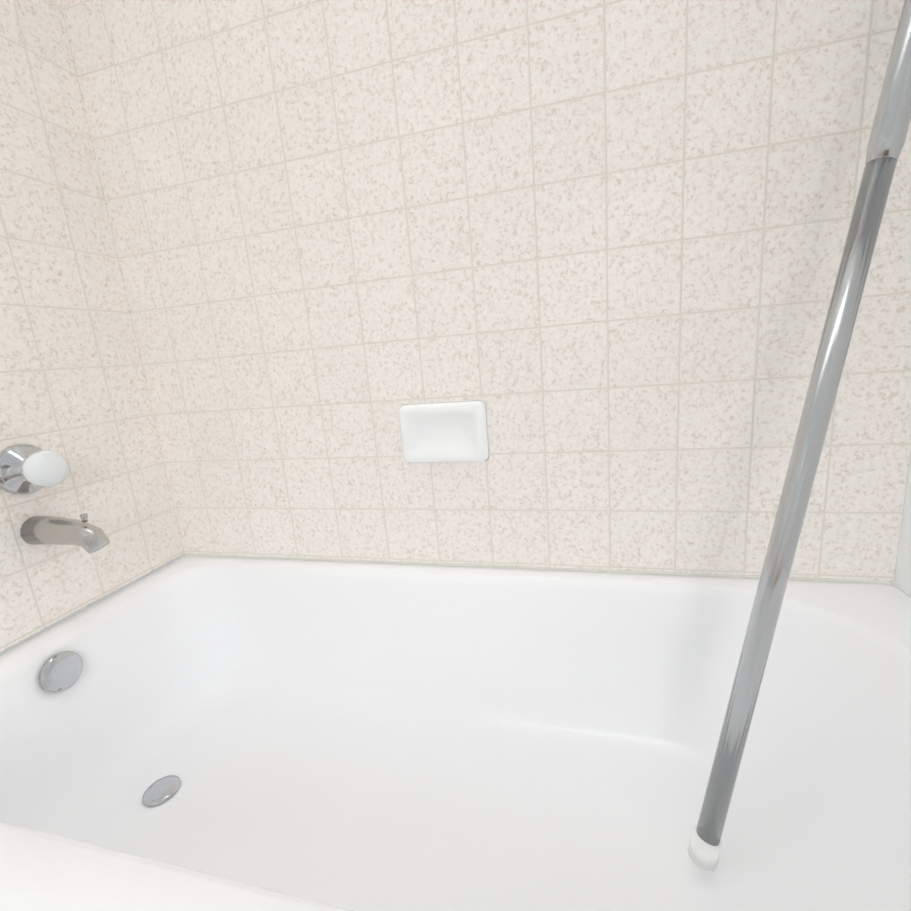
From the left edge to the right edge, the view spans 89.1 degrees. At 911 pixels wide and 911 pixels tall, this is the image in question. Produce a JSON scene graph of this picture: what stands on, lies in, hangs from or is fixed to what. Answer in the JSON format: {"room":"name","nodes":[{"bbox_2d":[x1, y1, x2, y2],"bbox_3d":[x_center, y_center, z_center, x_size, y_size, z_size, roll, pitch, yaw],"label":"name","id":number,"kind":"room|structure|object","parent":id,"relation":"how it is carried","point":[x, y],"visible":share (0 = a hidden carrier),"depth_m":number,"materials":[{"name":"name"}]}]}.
{"room":"bathroom","nodes":[
{"label":"bathroom","id":0,"kind":"room"},
{"bbox_2d":[0,554,185,655],"bbox_3d":[-1.149,-0.274,-0.210,0.120,2.390,2.860,-1,13,15],"label":"wall","id":1,"kind":"structure","parent":0,"point":[71,615],"depth_m":0.95,"materials":[{"name":"beige tile"}]},
{"bbox_2d":[0,0,183,652],"bbox_3d":[-0.853,-0.422,0.648,0.010,1.564,0.770,-1,13,15],"label":"wall tile","id":2,"kind":"structure","parent":1,"relation":"attached to","point":[73,390],"depth_m":0.91,"materials":[{"name":"beige tile"}]},
{"bbox_2d":[0,444,68,515],"bbox_3d":[-0.749,0.024,0.830,0.075,0.092,0.092,-1,13,15],"label":"tub valve","id":3,"kind":"object","parent":2,"relation":"attached to","point":[25,469],"depth_m":0.81,"materials":[{"name":"silver metal"}]},
{"bbox_2d":[20,513,109,553],"bbox_3d":[-0.701,0.140,0.840,0.156,0.072,0.054,-1,13,15],"label":"faucet","id":4,"kind":"object","parent":2,"relation":"attached to","point":[36,530],"depth_m":0.82,"materials":[{"name":"silver metal"}]},
{"bbox_2d":[185,554,890,584],"bbox_3d":[0.032,-0.608,0.853,1.620,2.390,0.120,-1,13,15],"label":"wall","id":5,"kind":"structure","parent":0,"point":[631,572],"depth_m":0.95,"materials":[{"name":"beige tile"}]},
{"bbox_2d":[60,0,910,580],"bbox_3d":[-0.037,-0.529,0.821,1.499,1.564,0.010,-1,13,15],"label":"wall tile","id":6,"kind":"structure","parent":5,"relation":"attached to","point":[588,252],"depth_m":0.83,"materials":[{"name":"beige tile"}]},
{"bbox_2d":[399,400,489,462],"bbox_3d":[-0.025,-0.044,0.921,0.180,0.122,0.016,-1,13,15],"label":"soap dish","id":7,"kind":"object","parent":6,"relation":"attached to","point":[440,432],"visible":1,"depth_m":0.92,"materials":[{"name":"white ceramic"}]},
{"bbox_2d":[891,457,910,596],"bbox_3d":[0.415,-0.312,-0.632,0.120,2.390,2.620,-1,13,15],"label":"wall","id":8,"kind":"structure","parent":0,"point":[902,580],"depth_m":0.76,"materials":[{"name":"white paint"}]},
{"bbox_3d":[-0.267,0.899,-0.157,1.740,0.060,2.860,-1,13,15],"label":"floor","id":9,"kind":"structure","parent":0,"visible":0},
{"bbox_2d":[0,556,910,910],"bbox_3d":[-0.043,0.485,0.689,1.486,0.346,0.704,-1,13,15],"label":"bathtub","id":10,"kind":"object","parent":9,"relation":"on","point":[212,734],"visible":1,"depth_m":0.81,"materials":[{"name":"white ceramic"}]},
{"bbox_2d":[688,0,910,871],"bbox_3d":[0.482,-0.197,0.562,0.482,1.474,0.050,-11,14,-24],"label":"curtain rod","id":11,"kind":"object","parent":10,"relation":"in","point":[889,131],"visible":0.98,"depth_m":0.57,"materials":[{"name":"silver metal"}]}
]}

